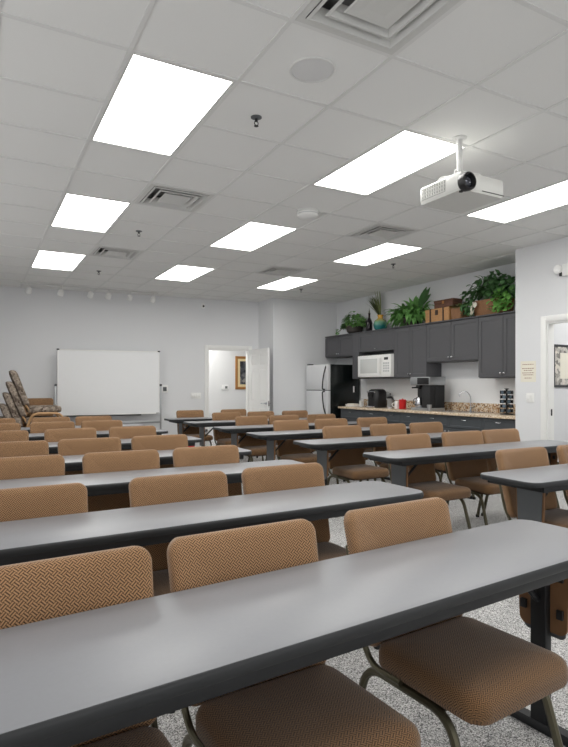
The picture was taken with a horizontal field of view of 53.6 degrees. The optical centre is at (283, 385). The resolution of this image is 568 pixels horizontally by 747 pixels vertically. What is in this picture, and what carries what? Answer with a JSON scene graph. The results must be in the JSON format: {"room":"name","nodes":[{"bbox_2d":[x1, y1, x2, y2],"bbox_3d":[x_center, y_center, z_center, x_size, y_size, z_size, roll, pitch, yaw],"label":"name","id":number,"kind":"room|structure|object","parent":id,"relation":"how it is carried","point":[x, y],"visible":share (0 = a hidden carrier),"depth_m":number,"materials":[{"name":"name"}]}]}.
{"room":"training room","nodes":[
{"label":"training room","id":0,"kind":"room"},
{"bbox_2d":[0,286,258,446],"bbox_3d":[-3.630,-0.265,10.455,6.870,3.170,0.121,0,0,-23],"label":"wall","id":1,"kind":"structure","parent":0,"point":[34,325],"depth_m":10.64,"materials":[{"name":"paint"}]},
{"bbox_2d":[204,345,251,445],"bbox_3d":[-1.149,0.258,11.507,1.010,2.125,0.138,0,0,-23],"label":"trim","id":2,"kind":"structure","parent":1,"relation":"attached to","point":[207,348],"depth_m":11.29,"materials":[{"name":"white wood"}]},
{"bbox_2d":[249,348,270,411],"bbox_3d":[-0.503,0.290,11.272,0.158,2.035,0.802,0,0,-31],"label":"door","id":3,"kind":"structure","parent":1,"relation":"in","point":[259,359],"depth_m":11.22,"materials":[{"name":"white wood"}]},
{"bbox_2d":[209,350,245,440],"bbox_3d":[-1.286,-0.030,12.531,4.800,2.700,1.890,0,0,-29],"label":"wall","id":4,"kind":"structure","parent":0,"point":[221,362],"depth_m":13.41,"materials":[{"name":"paint"}]},
{"bbox_2d":[235,356,245,388],"bbox_3d":[-0.896,-0.300,13.692,0.620,0.800,0.030,0,0,-29],"label":"framed picture","id":5,"kind":"object","parent":4,"relation":"attached to","point":[240,361],"visible":0.38,"depth_m":13.61,"materials":[{"name":"gold metal"}]},
{"bbox_2d":[0,0,567,302],"bbox_3d":[0.343,-1.730,5.265,9.144,0.001,14.021,0,0,-29],"label":"ceiling","id":6,"kind":"structure","parent":0,"point":[479,38],"depth_m":3.94,"materials":[{"name":"tile"}]},
{"bbox_2d":[20,282,157,302],"bbox_3d":[-3.401,-1.635,10.004,2.340,0.191,0.119,0,0,-29],"label":"track light","id":7,"kind":"object","parent":6,"relation":"attached to","point":[28,290],"visible":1,"depth_m":9.95,"materials":[{"name":"white plastic"}]},
{"bbox_2d":[0,0,567,301],"bbox_3d":[0.130,-1.742,5.148,8.180,0.036,14.021,0,0,-29],"label":"grid","id":8,"kind":"object","parent":6,"relation":"attached to","point":[289,20],"visible":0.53,"depth_m":4.24,"materials":[{"name":"white metal"}]},
{"bbox_2d":[31,250,85,270],"bbox_3d":[-3.166,-1.763,7.859,0.582,0.074,1.191,0,0,-29],"label":"ceiling light","id":9,"kind":"object","parent":8,"relation":"attached to","point":[43,259],"visible":0.63,"depth_m":7.82,"materials":[{"name":"white plastic"}]},
{"bbox_2d":[51,193,130,232],"bbox_3d":[-1.993,-1.763,5.721,0.582,0.074,1.191,0,0,-29],"label":"ceiling light","id":10,"kind":"object","parent":8,"relation":"attached to","point":[78,212],"visible":0.62,"depth_m":5.68,"materials":[{"name":"white plastic"}]},
{"bbox_2d":[90,246,143,259],"bbox_3d":[-2.192,-1.767,7.351,0.584,0.106,0.584,0,0,-29],"label":"air vent","id":11,"kind":"object","parent":8,"relation":"attached to","point":[102,251],"visible":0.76,"depth_m":7.37,"materials":[{"name":"metal"}]},
{"bbox_2d":[91,53,233,155],"bbox_3d":[-0.820,-1.763,3.584,0.582,0.074,1.191,0,0,-29],"label":"ceiling light","id":12,"kind":"object","parent":8,"relation":"attached to","point":[154,105],"visible":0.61,"depth_m":3.49,"materials":[{"name":"white plastic"}]},
{"bbox_2d":[135,184,214,211],"bbox_3d":[-1.019,-1.767,5.213,0.584,0.106,0.584,0,0,-29],"label":"air vent","id":13,"kind":"object","parent":8,"relation":"attached to","point":[154,195],"visible":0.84,"depth_m":5.23,"materials":[{"name":"metal"}]},
{"bbox_2d":[155,265,213,281],"bbox_3d":[-1.562,-1.763,8.739,0.582,0.074,1.191,0,0,-29],"label":"ceiling light","id":14,"kind":"object","parent":8,"relation":"attached to","point":[179,272],"visible":0.6,"depth_m":8.73,"materials":[{"name":"white"}]},
{"bbox_2d":[210,222,296,250],"bbox_3d":[-0.390,-1.763,6.601,0.582,0.074,1.191,0,0,-29],"label":"ceiling light","id":15,"kind":"object","parent":8,"relation":"attached to","point":[251,236],"visible":0.58,"depth_m":6.56,"materials":[{"name":"white plastic"}]},
{"bbox_2d":[256,266,304,275],"bbox_3d":[-0.054,-1.767,8.524,0.584,0.106,0.584,0,0,-29],"label":"air vent","id":16,"kind":"object","parent":8,"relation":"attached to","point":[273,270],"visible":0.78,"depth_m":8.50,"materials":[{"name":"metal"}]},
{"bbox_2d":[258,277,317,290],"bbox_3d":[0.041,-1.763,9.618,0.582,0.074,1.191,0,0,-29],"label":"ceiling light","id":17,"kind":"object","parent":8,"relation":"attached to","point":[287,283],"visible":0.61,"depth_m":9.59,"materials":[{"name":"white"}]},
{"bbox_2d":[295,0,460,54],"bbox_3d":[0.447,-1.767,2.541,0.584,0.106,0.584,0,0,-29],"label":"air vent","id":18,"kind":"object","parent":8,"relation":"attached to","point":[386,26],"visible":0.93,"depth_m":2.65,"materials":[{"name":"metal"}]},
{"bbox_2d":[333,243,422,265],"bbox_3d":[1.214,-1.763,7.481,0.582,0.074,1.191,0,0,-29],"label":"ceiling light","id":19,"kind":"object","parent":8,"relation":"attached to","point":[385,251],"visible":0.61,"depth_m":7.46,"materials":[{"name":"white plastic"}]},
{"bbox_2d":[348,223,419,241],"bbox_3d":[1.119,-1.767,6.386,0.584,0.106,0.584,0,0,-29],"label":"air vent","id":20,"kind":"object","parent":8,"relation":"attached to","point":[377,232],"visible":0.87,"depth_m":6.36,"materials":[{"name":"metal"}]},
{"bbox_2d":[313,130,465,195],"bbox_3d":[0.783,-1.763,4.463,0.582,0.074,1.191,0,0,-29],"label":"ceiling light","id":21,"kind":"object","parent":8,"relation":"attached to","point":[406,153],"visible":0.6,"depth_m":4.38,"materials":[{"name":"white plastic"}]},
{"bbox_2d":[466,180,567,222],"bbox_3d":[2.387,-1.763,5.343,0.582,0.074,1.191,0,0,-29],"label":"ceiling light","id":22,"kind":"object","parent":8,"relation":"attached to","point":[554,196],"visible":0.76,"depth_m":5.43,"materials":[{"name":"white plastic"}]},
{"bbox_2d":[296,208,319,219],"bbox_3d":[0.239,-1.698,5.594,0.230,0.065,0.230,0,0,-29],"label":"smoke detector","id":23,"kind":"object","parent":6,"relation":"attached to","point":[303,213],"visible":1,"depth_m":5.53,"materials":[{"name":"white plastic"}]},
{"bbox_2d":[289,56,335,82],"bbox_3d":[0.155,-1.726,3.085,0.256,0.013,0.256,0,0,-29],"label":"ceiling speaker","id":24,"kind":"object","parent":6,"relation":"attached to","point":[310,69],"visible":1,"depth_m":3.07},
{"bbox_2d":[420,135,502,213],"bbox_3d":[1.260,-1.510,3.982,0.434,0.441,0.450,0,0,-29],"label":"projector","id":25,"kind":"object","parent":6,"relation":"hanging from","point":[460,192],"visible":1,"depth_m":3.90,"materials":[{"name":"white plastic"}]},
{"bbox_2d":[422,180,444,200],"bbox_3d":[1.055,-1.371,3.962,0.012,0.082,0.228,0,0,-29],"label":"grille","id":26,"kind":"object","parent":25,"relation":"attached to","point":[433,191],"depth_m":3.95,"materials":[{"name":"plastic"}]},
{"bbox_2d":[259,298,336,414],"bbox_3d":[0.310,-0.265,11.878,1.630,3.170,0.790,0,0,-29],"label":"wall","id":27,"kind":"structure","parent":0,"point":[295,332],"depth_m":11.38,"materials":[{"name":"paint"}]},
{"bbox_2d":[149,441,567,746],"bbox_3d":[0.524,1.345,6.218,10.300,0.050,15.600,0,0,-29],"label":"floor","id":28,"kind":"structure","parent":0,"point":[504,615],"depth_m":2.42,"materials":[{"name":"carpet"}]},
{"bbox_2d":[0,403,11,417],"bbox_3d":[-4.040,0.806,8.904,0.826,1.041,0.608,0,0,-29],"label":"lounge chair","id":29,"kind":"object","parent":28,"relation":"on","point":[5,411],"visible":0.16,"depth_m":8.54,"materials":[{"name":"fabric"}]},
{"bbox_2d":[2,392,22,426],"bbox_3d":[-4.001,0.634,8.926,0.826,1.041,0.608,0,0,-29],"label":"lounge chair","id":30,"kind":"object","parent":29,"relation":"on","point":[7,397],"visible":0.18,"depth_m":8.58,"materials":[{"name":"fabric"}]},
{"bbox_2d":[6,381,55,426],"bbox_3d":[-3.961,0.462,8.948,0.826,1.041,0.608,0,0,-29],"label":"lounge chair","id":31,"kind":"object","parent":30,"relation":"on","point":[10,385],"visible":0.4,"depth_m":8.62,"materials":[{"name":"fabric"}]},
{"bbox_2d":[6,381,25,416],"bbox_3d":[-4.201,0.221,8.816,0.279,0.560,0.500,0,0,-29],"label":"cushion","id":32,"kind":"object","parent":31,"relation":"on","point":[11,388],"depth_m":8.61,"materials":[{"name":"fabric"}]},
{"bbox_2d":[9,370,62,426],"bbox_3d":[-3.922,0.290,8.969,0.826,1.041,0.608,0,0,-29],"label":"lounge chair","id":33,"kind":"object","parent":31,"relation":"on","point":[35,410],"visible":0.85,"depth_m":8.71,"materials":[{"name":"fabric"}]},
{"bbox_2d":[9,370,29,405],"bbox_3d":[-4.162,0.049,8.838,0.279,0.560,0.500,0,0,-29],"label":"cushion","id":34,"kind":"object","parent":33,"relation":"on","point":[14,376],"depth_m":8.63,"materials":[{"name":"fabric"}]},
{"bbox_2d":[26,405,61,412],"bbox_3d":[-3.848,0.376,9.010,0.500,0.106,0.500,0,0,-29],"label":"seat cushion","id":35,"kind":"object","parent":33,"relation":"on","point":[32,408],"depth_m":8.80,"materials":[{"name":"fabric"}]},
{"bbox_2d":[23,416,55,423],"bbox_3d":[-3.887,0.548,8.988,0.500,0.106,0.500,0,0,-29],"label":"seat cushion","id":36,"kind":"object","parent":31,"relation":"on","point":[25,418],"depth_m":8.73,"materials":[{"name":"fabric"}]},
{"bbox_2d":[0,430,28,441],"bbox_3d":[-2.686,0.886,5.334,0.515,0.868,0.599,0,0,-27],"label":"chair","id":37,"kind":"object","parent":28,"relation":"on","point":[13,435],"visible":0.12,"depth_m":5.60,"materials":[{"name":"brown fabric"}]},
{"bbox_2d":[0,440,48,457],"bbox_3d":[-2.042,0.886,4.283,0.515,0.868,0.599,0,0,-28],"label":"chair","id":38,"kind":"object","parent":28,"relation":"on","point":[39,447],"visible":0.13,"depth_m":4.53,"materials":[{"name":"brown fabric"}]},
{"bbox_2d":[0,454,64,479],"bbox_3d":[-1.534,0.886,3.337,0.515,0.868,0.599,0,0,-30],"label":"chair","id":39,"kind":"object","parent":28,"relation":"on","point":[20,467],"visible":0.15,"depth_m":3.57,"materials":[{"name":"brown fabric"}]},
{"bbox_2d":[0,483,87,521],"bbox_3d":[-1.008,0.886,2.272,0.515,0.868,0.599,0,0,-31],"label":"chair","id":40,"kind":"object","parent":28,"relation":"on","point":[20,503],"visible":0.17,"depth_m":2.51,"materials":[{"name":"brown fabric"}]},
{"bbox_2d":[30,421,74,432],"bbox_3d":[-2.738,0.886,6.717,0.515,0.868,0.599,0,0,-27],"label":"chair","id":41,"kind":"object","parent":28,"relation":"on","point":[35,427],"visible":0.14,"depth_m":6.91,"materials":[{"name":"brown fabric"}]},
{"bbox_2d":[44,428,96,454],"bbox_3d":[-2.101,0.886,5.658,0.515,0.868,0.599,0,0,-30],"label":"chair","id":42,"kind":"object","parent":28,"relation":"on","point":[50,435],"visible":0.15,"depth_m":5.85,"materials":[{"name":"brown fabric"}]},
{"bbox_2d":[0,546,171,746],"bbox_3d":[-0.461,0.886,1.244,0.515,0.868,0.599,0,0,-32],"label":"chair","id":43,"kind":"object","parent":28,"relation":"on","point":[38,590],"visible":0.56,"depth_m":1.45,"materials":[{"name":"fabric"}]},
{"bbox_2d":[58,437,120,474],"bbox_3d":[-1.537,0.886,4.569,0.515,0.868,0.599,0,0,-27],"label":"chair","id":44,"kind":"object","parent":28,"relation":"on","point":[66,447],"visible":0.11,"depth_m":4.76,"materials":[{"name":"brown fabric"}]},
{"bbox_2d":[29,429,167,440],"bbox_3d":[-2.625,0.950,6.740,2.440,0.740,0.477,0,0,-29],"label":"table","id":45,"kind":"object","parent":28,"relation":"on","point":[100,434],"visible":0.16,"depth_m":6.74,"materials":[{"name":"laminate"}]},
{"bbox_2d":[81,420,122,430],"bbox_3d":[-2.216,0.886,6.992,0.515,0.868,0.599,0,0,-28],"label":"chair","id":46,"kind":"object","parent":28,"relation":"on","point":[100,425],"visible":0.14,"depth_m":7.20,"materials":[{"name":"fabric"}]},
{"bbox_2d":[54,348,161,428],"bbox_3d":[-3.174,0.334,10.292,1.900,1.971,0.470,0,0,-23],"label":"whiteboard","id":47,"kind":"object","parent":28,"relation":"on","point":[89,382],"visible":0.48,"depth_m":10.34,"materials":[{"name":"white plastic"}]},
{"bbox_2d":[66,414,140,416],"bbox_3d":[-3.274,0.553,10.272,1.300,0.018,0.073,0,0,-23],"label":"tray","id":48,"kind":"object","parent":47,"relation":"on","point":[76,415],"depth_m":10.23,"materials":[{"name":"metal"}]},
{"bbox_2d":[82,449,159,511],"bbox_3d":[-0.992,0.886,3.628,0.515,0.868,0.599,0,0,-28],"label":"chair","id":49,"kind":"object","parent":28,"relation":"on","point":[114,461],"visible":0.19,"depth_m":3.79,"materials":[{"name":"brown fabric"}]},
{"bbox_2d":[48,436,201,453],"bbox_3d":[-2.034,0.950,5.661,2.440,0.740,0.477,0,0,-29],"label":"table","id":50,"kind":"object","parent":28,"relation":"on","point":[125,443],"visible":0.21,"depth_m":5.68,"materials":[{"name":"laminate"}]},
{"bbox_2d":[109,426,155,450],"bbox_3d":[-1.538,0.886,5.964,0.515,0.868,0.599,0,0,-29],"label":"chair","id":51,"kind":"object","parent":28,"relation":"on","point":[127,432],"visible":0.1,"depth_m":6.16,"materials":[{"name":"fabric"}]},
{"bbox_2d":[0,460,301,495],"bbox_3d":[-0.923,0.950,3.636,2.440,0.740,0.477,0,0,-29],"label":"table","id":52,"kind":"object","parent":28,"relation":"on","point":[106,483],"visible":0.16,"depth_m":3.58,"materials":[{"name":"laminate"}]},
{"bbox_2d":[63,447,251,471],"bbox_3d":[-1.437,0.950,4.574,2.440,0.740,0.477,0,0,-29],"label":"table","id":53,"kind":"object","parent":28,"relation":"on","point":[72,462],"visible":0.17,"depth_m":4.58,"materials":[{"name":"laminate"}]},
{"bbox_2d":[131,434,187,467],"bbox_3d":[-1.001,0.886,4.860,0.515,0.868,0.599,0,0,-28],"label":"chair","id":54,"kind":"object","parent":28,"relation":"on","point":[156,442],"visible":0.15,"depth_m":5.07,"materials":[{"name":"brown fabric"}]},
{"bbox_2d":[129,471,227,713],"bbox_3d":[-0.399,0.886,2.639,0.515,0.868,0.599,0,0,-31],"label":"chair","id":55,"kind":"object","parent":28,"relation":"on","point":[162,489],"visible":0.11,"depth_m":2.79,"materials":[{"name":"brown fabric"}]},
{"bbox_2d":[164,417,211,433],"bbox_3d":[-0.948,0.950,10.272,2.440,0.740,0.477,0,0,-29],"label":"table","id":56,"kind":"object","parent":28,"relation":"on","point":[180,421],"visible":0.3,"depth_m":9.80,"materials":[{"name":"laminate"}]},
{"bbox_2d":[176,410,212,445],"bbox_3d":[-1.577,0.886,9.963,0.515,0.868,0.599,0,0,-29],"label":"chair","id":57,"kind":"object","parent":28,"relation":"on","point":[192,431],"visible":0.38,"depth_m":10.10,"materials":[{"name":"fabric"}]},
{"bbox_2d":[172,445,241,495],"bbox_3d":[-0.445,0.886,3.939,0.515,0.868,0.599,0,0,-30],"label":"chair","id":58,"kind":"object","parent":28,"relation":"on","point":[220,454],"visible":0.09,"depth_m":4.16,"materials":[{"name":"brown fabric"}]},
{"bbox_2d":[0,481,423,565],"bbox_3d":[-0.369,0.950,2.628,2.440,0.740,0.477,0,0,-31],"label":"table","id":59,"kind":"object","parent":28,"relation":"on","point":[25,540],"visible":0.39,"depth_m":2.47,"materials":[{"name":"laminate"}]},
{"bbox_2d":[212,412,252,461],"bbox_3d":[-0.836,0.886,9.175,0.515,0.868,0.599,0,0,-29],"label":"chair","id":60,"kind":"object","parent":28,"relation":"on","point":[222,438],"visible":0.33,"depth_m":9.27,"materials":[{"name":"fabric"}]},
{"bbox_2d":[183,418,306,445],"bbox_3d":[-0.447,0.950,9.360,2.440,0.740,0.477,0,0,-29],"label":"table","id":61,"kind":"object","parent":28,"relation":"on","point":[201,424],"visible":0.4,"depth_m":8.85,"materials":[{"name":"laminate"}]},
{"bbox_2d":[235,416,280,461],"bbox_3d":[-0.353,0.886,8.004,0.515,0.868,0.599,0,0,-29],"label":"chair","id":62,"kind":"object","parent":28,"relation":"on","point":[258,447],"visible":0.35,"depth_m":8.12,"materials":[{"name":"brown fabric"}]},
{"bbox_2d":[0,519,567,746],"bbox_3d":[0.144,0.950,1.609,2.440,0.740,0.477,0,0,-33],"label":"table","id":63,"kind":"object","parent":28,"relation":"on","point":[73,679],"visible":0.95,"depth_m":1.39,"materials":[{"name":"laminate"}]},
{"bbox_2d":[213,421,356,446],"bbox_3d":[0.164,0.950,8.247,2.440,0.740,0.477,0,0,-29],"label":"table","id":64,"kind":"object","parent":28,"relation":"on","point":[233,430],"visible":0.44,"depth_m":7.74,"materials":[{"name":"laminate"}]},
{"bbox_2d":[167,519,420,746],"bbox_3d":[0.014,0.886,1.564,0.515,0.868,0.599,0,0,-32],"label":"chair","id":65,"kind":"object","parent":28,"relation":"on","point":[315,705],"visible":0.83,"depth_m":1.57,"materials":[{"name":"brown fabric"}]},
{"bbox_2d":[273,420,327,478],"bbox_3d":[0.213,0.886,7.075,0.515,0.868,0.599,0,0,-29],"label":"chair","id":66,"kind":"object","parent":28,"relation":"on","point":[287,450],"visible":0.5,"depth_m":7.19,"materials":[{"name":"brown fabric"}]},
{"bbox_2d":[241,462,380,649],"bbox_3d":[0.124,0.886,2.954,0.515,0.868,0.599,0,0,-30],"label":"chair","id":67,"kind":"object","parent":28,"relation":"on","point":[303,475],"visible":0.38,"depth_m":3.14,"materials":[{"name":"brown fabric"}]},
{"bbox_2d":[246,426,409,480],"bbox_3d":[0.688,0.950,7.291,2.440,0.740,0.477,0,0,-29],"label":"table","id":68,"kind":"object","parent":28,"relation":"on","point":[270,437],"visible":0.39,"depth_m":6.81,"materials":[{"name":"laminate"}]},
{"bbox_2d":[306,364,358,417],"bbox_3d":[0.928,0.448,11.233,0.856,1.745,0.796,0,0,-29],"label":"fridge","id":69,"kind":"object","parent":28,"relation":"on","point":[328,386],"visible":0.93,"depth_m":10.93,"materials":[{"name":"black metal"}]},
{"bbox_2d":[314,418,368,483],"bbox_3d":[0.756,0.886,7.375,0.515,0.868,0.599,0,0,-28],"label":"chair","id":70,"kind":"object","parent":28,"relation":"on","point":[319,423],"visible":0.13,"depth_m":7.56,"materials":[{"name":"fabric"}]},
{"bbox_2d":[322,425,388,484],"bbox_3d":[0.774,0.886,6.052,0.515,0.868,0.599,0,0,-30],"label":"chair","id":71,"kind":"object","parent":28,"relation":"on","point":[347,464],"visible":0.77,"depth_m":6.13,"materials":[{"name":"brown fabric"}]},
{"bbox_2d":[341,409,384,458],"bbox_3d":[1.631,0.881,10.271,0.616,0.878,1.278,0,0,-29],"label":"base cabinet","id":72,"kind":"object","parent":28,"relation":"on","point":[349,414],"visible":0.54,"depth_m":10.24,"materials":[{"name":"grey wood"}]},
{"bbox_2d":[356,417,387,481],"bbox_3d":[1.362,0.886,7.704,0.515,0.868,0.599,0,0,-29],"label":"chair","id":73,"kind":"object","parent":28,"relation":"on","point":[366,421],"visible":0.16,"depth_m":7.87,"materials":[{"name":"fabric"}]},
{"bbox_2d":[293,432,472,517],"bbox_3d":[1.246,0.950,6.274,2.440,0.740,0.477,0,0,-29],"label":"table","id":74,"kind":"object","parent":28,"relation":"on","point":[322,446],"visible":0.38,"depth_m":5.80,"materials":[{"name":"laminate"}]},
{"bbox_2d":[369,423,406,480],"bbox_3d":[1.338,0.886,6.355,0.515,0.868,0.599,0,0,-29],"label":"chair","id":75,"kind":"object","parent":28,"relation":"on","point":[396,428],"visible":0.2,"depth_m":6.51,"materials":[{"name":"fabric"}]},
{"bbox_2d":[384,411,418,433],"bbox_3d":[2.146,0.881,9.332,0.616,0.878,0.858,0,0,-29],"label":"base cabinet","id":76,"kind":"object","parent":28,"relation":"on","point":[392,417],"visible":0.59,"depth_m":9.17,"materials":[{"name":"grey wood"}]},
{"bbox_2d":[385,433,470,528],"bbox_3d":[1.271,0.886,4.958,0.515,0.868,0.599,0,0,-30],"label":"chair","id":77,"kind":"object","parent":28,"relation":"on","point":[423,477],"visible":0.62,"depth_m":5.05,"materials":[{"name":"brown fabric"}]},
{"bbox_2d":[409,422,475,499],"bbox_3d":[1.856,0.886,6.637,0.515,0.868,0.599,0,0,-29],"label":"chair","id":78,"kind":"object","parent":28,"relation":"on","point":[421,427],"visible":0.3,"depth_m":6.81,"materials":[{"name":"fabric"}]},
{"bbox_2d":[419,413,481,473],"bbox_3d":[2.655,0.881,8.403,0.616,0.878,1.258,0,0,-29],"label":"base cabinet","id":79,"kind":"object","parent":28,"relation":"on","point":[450,423],"visible":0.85,"depth_m":8.16,"materials":[{"name":"grey wood"}]},
{"bbox_2d":[344,497,567,746],"bbox_3d":[0.576,0.886,1.931,0.515,0.868,0.599,0,0,-33],"label":"chair","id":80,"kind":"object","parent":28,"relation":"on","point":[480,673],"visible":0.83,"depth_m":1.82,"materials":[{"name":"brown fabric"}]},
{"bbox_2d":[363,440,567,486],"bbox_3d":[1.823,0.950,5.222,2.440,0.740,0.477,0,0,-29],"label":"table","id":81,"kind":"object","parent":28,"relation":"on","point":[399,460],"visible":0.56,"depth_m":4.85,"materials":[{"name":"laminate"}]},
{"bbox_2d":[441,430,500,524],"bbox_3d":[1.866,0.886,5.289,0.515,0.868,0.599,0,0,-28],"label":"chair","id":82,"kind":"object","parent":28,"relation":"on","point":[466,473],"visible":0.59,"depth_m":5.39,"materials":[{"name":"brown fabric"}]},
{"bbox_2d":[482,418,514,429],"bbox_3d":[3.096,0.881,7.601,0.616,0.878,0.568,0,0,-29],"label":"base cabinet","id":83,"kind":"object","parent":28,"relation":"on","point":[487,423],"visible":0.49,"depth_m":7.49,"materials":[{"name":"grey wood"}]},
{"bbox_2d":[338,399,514,419],"bbox_3d":[2.265,0.355,9.104,0.629,0.170,4.015,0,0,-29],"label":"countertop","id":84,"kind":"structure","parent":83,"relation":"on","point":[493,410],"depth_m":8.57,"materials":[{"name":"stone"}]},
{"bbox_2d":[365,389,386,407],"bbox_3d":[1.651,0.235,10.193,0.340,0.330,0.345,0,0,-29],"label":"coffee brewer","id":85,"kind":"object","parent":84,"relation":"on","point":[377,398],"visible":0.98,"depth_m":10.06,"materials":[{"name":"black plastic"}]},
{"bbox_2d":[410,377,444,410],"bbox_3d":[2.255,0.135,8.919,0.396,0.530,0.440,0,0,-29],"label":"espresso machine","id":86,"kind":"object","parent":84,"relation":"on","point":[431,390],"visible":0.98,"depth_m":8.78,"materials":[{"name":"metal"}]},
{"bbox_2d":[500,388,513,414],"bbox_3d":[3.021,0.220,7.634,0.180,0.360,0.180,0,0,-29],"label":"pod carousel","id":87,"kind":"object","parent":84,"relation":"on","point":[506,392],"visible":1,"depth_m":7.59,"materials":[{"name":"black plastic"}]},
{"bbox_2d":[481,428,559,515],"bbox_3d":[2.337,0.886,5.554,0.515,0.868,0.599,0,0,-27],"label":"chair","id":88,"kind":"object","parent":28,"relation":"on","point":[494,435],"visible":0.19,"depth_m":5.71,"materials":[{"name":"fabric"}]},
{"bbox_2d":[480,464,567,522],"bbox_3d":[2.439,0.950,4.100,2.440,0.740,0.477,0,0,-29],"label":"table","id":89,"kind":"object","parent":28,"relation":"on","point":[532,485],"visible":0.76,"depth_m":3.60,"materials":[{"name":"laminate"}]},
{"bbox_2d":[495,447,567,527],"bbox_3d":[1.832,0.886,3.812,0.515,0.868,0.599,0,0,-29],"label":"chair","id":90,"kind":"object","parent":28,"relation":"on","point":[517,458],"visible":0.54,"depth_m":3.93,"materials":[{"name":"brown fabric"}]},
{"bbox_2d":[556,445,567,504],"bbox_3d":[2.407,0.886,4.115,0.515,0.868,0.599,0,0,-29],"label":"chair","id":91,"kind":"object","parent":28,"relation":"on","point":[562,450],"visible":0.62,"depth_m":4.20,"materials":[{"name":"fabric"}]},
{"bbox_2d":[337,263,514,405],"bbox_3d":[2.362,-0.265,9.708,0.120,3.170,4.990,0,0,-29],"label":"wall","id":92,"kind":"structure","parent":0,"point":[452,287],"depth_m":9.44,"materials":[{"name":"paint"}]},
{"bbox_2d":[325,333,351,357],"bbox_3d":[1.216,-0.781,11.297,0.356,0.442,0.960,0,0,-29],"label":"upper cabinet","id":93,"kind":"object","parent":92,"relation":"attached to","point":[336,346],"visible":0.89,"depth_m":11.22,"materials":[{"name":"grey wood"}]},
{"bbox_2d":[335,311,366,334],"bbox_3d":[1.325,-1.223,11.023,0.408,0.442,0.799,0,0,-29],"label":"ivy","id":94,"kind":"object","parent":93,"relation":"on","point":[348,325],"visible":0.98,"depth_m":10.88,"materials":[{"name":"green plant"}]},
{"bbox_2d":[352,327,400,378],"bbox_3d":[1.745,-0.561,10.333,0.356,0.882,1.240,0,0,-29],"label":"upper cabinet","id":95,"kind":"object","parent":92,"relation":"attached to","point":[380,341],"visible":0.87,"depth_m":10.34,"materials":[{"name":"grey wood"}]},
{"bbox_2d":[358,354,393,376],"bbox_3d":[1.761,-0.346,10.211,0.390,0.400,0.970,0,0,-29],"label":"microwave","id":96,"kind":"object","parent":95,"relation":"in","point":[382,365],"visible":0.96,"depth_m":10.06,"materials":[{"name":"white plastic"}]},
{"bbox_2d":[394,323,440,377],"bbox_3d":[2.231,-0.561,9.448,0.356,0.882,0.780,0,0,-29],"label":"upper cabinet","id":97,"kind":"object","parent":92,"relation":"attached to","point":[410,340],"visible":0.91,"depth_m":9.31,"materials":[{"name":"grey wood"}]},
{"bbox_2d":[382,287,433,326],"bbox_3d":[2.087,-1.302,9.496,0.542,0.600,1.216,0,0,-29],"label":"fern","id":98,"kind":"object","parent":97,"relation":"on","point":[411,314],"visible":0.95,"depth_m":9.37,"materials":[{"name":"green plant"}]},
{"bbox_2d":[367,378,514,403],"bbox_3d":[2.562,0.085,9.210,0.006,0.369,3.915,0,0,-29],"label":"backsplash","id":99,"kind":"structure","parent":92,"relation":"attached to","point":[487,390],"depth_m":8.79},
{"bbox_2d":[426,316,478,362],"bbox_3d":[2.673,-0.681,8.641,0.356,0.642,1.060,0,0,-29],"label":"upper cabinet","id":100,"kind":"object","parent":92,"relation":"attached to","point":[452,340],"visible":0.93,"depth_m":8.54,"materials":[{"name":"grey wood"}]},
{"bbox_2d":[425,306,452,322],"bbox_3d":[2.514,-1.107,8.907,0.281,0.209,0.530,0,0,-29],"label":"storage box","id":101,"kind":"object","parent":100,"relation":"on","point":[444,313],"visible":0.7,"depth_m":8.81,"materials":[{"name":"wood"}]},
{"bbox_2d":[434,298,462,308],"bbox_3d":[2.569,-1.274,8.823,0.216,0.125,0.408,0,0,-29],"label":"storage box","id":102,"kind":"object","parent":101,"relation":"on","point":[451,302],"visible":0.87,"depth_m":8.70,"materials":[{"name":"brown wood"}]},
{"bbox_2d":[478,311,514,377],"bbox_3d":[3.138,-0.551,7.795,0.356,0.902,0.870,0,0,-29],"label":"upper cabinet","id":103,"kind":"object","parent":92,"relation":"attached to","point":[496,331],"visible":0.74,"depth_m":7.83,"materials":[{"name":"grey wood"}]},
{"bbox_2d":[459,269,514,316],"bbox_3d":[2.954,-1.308,7.983,0.402,0.613,1.156,0,0,-29],"label":"trailing ivy","id":104,"kind":"object","parent":103,"relation":"on","point":[503,302],"visible":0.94,"depth_m":7.94,"materials":[{"name":"plant"}]},
{"bbox_2d":[473,297,513,315],"bbox_3d":[2.996,-1.112,8.054,0.257,0.220,0.557,0,0,-29],"label":"basket","id":105,"kind":"object","parent":103,"relation":"on","point":[481,308],"depth_m":8.02,"materials":[{"name":"wicker"}]},
{"bbox_2d":[515,237,567,440],"bbox_3d":[4.756,-0.265,4.024,0.110,3.170,7.280,0,0,-29],"label":"wall","id":106,"kind":"structure","parent":0,"point":[539,291],"depth_m":6.96,"materials":[{"name":"paint"}]},
{"bbox_2d":[521,361,535,381],"bbox_3d":[3.046,-0.170,7.021,0.005,0.260,0.220,0,0,-29],"label":"notice","id":107,"kind":"object","parent":106,"relation":"attached to","point":[528,368],"visible":1,"depth_m":7.01,"materials":[{"name":"paper"}]},
{"bbox_2d":[541,313,567,439],"bbox_3d":[3.433,0.242,6.417,0.128,2.155,1.060,0,0,-29],"label":"trim","id":108,"kind":"structure","parent":106,"relation":"attached to","point":[547,324],"depth_m":6.80,"materials":[{"name":"white wood"}]},
{"bbox_2d":[554,323,567,461],"bbox_3d":[4.110,-0.265,7.747,2.340,3.170,0.130,0,0,-29],"label":"wall","id":109,"kind":"structure","parent":0,"point":[560,330],"depth_m":7.43,"materials":[{"name":"paint"}]},
{"bbox_2d":[554,344,567,386],"bbox_3d":[3.797,-0.255,7.487,0.660,0.560,0.025,0,0,-29],"label":"framed picture","id":110,"kind":"object","parent":109,"relation":"attached to","point":[560,351],"visible":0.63,"depth_m":7.40,"materials":[{"name":"paper"}]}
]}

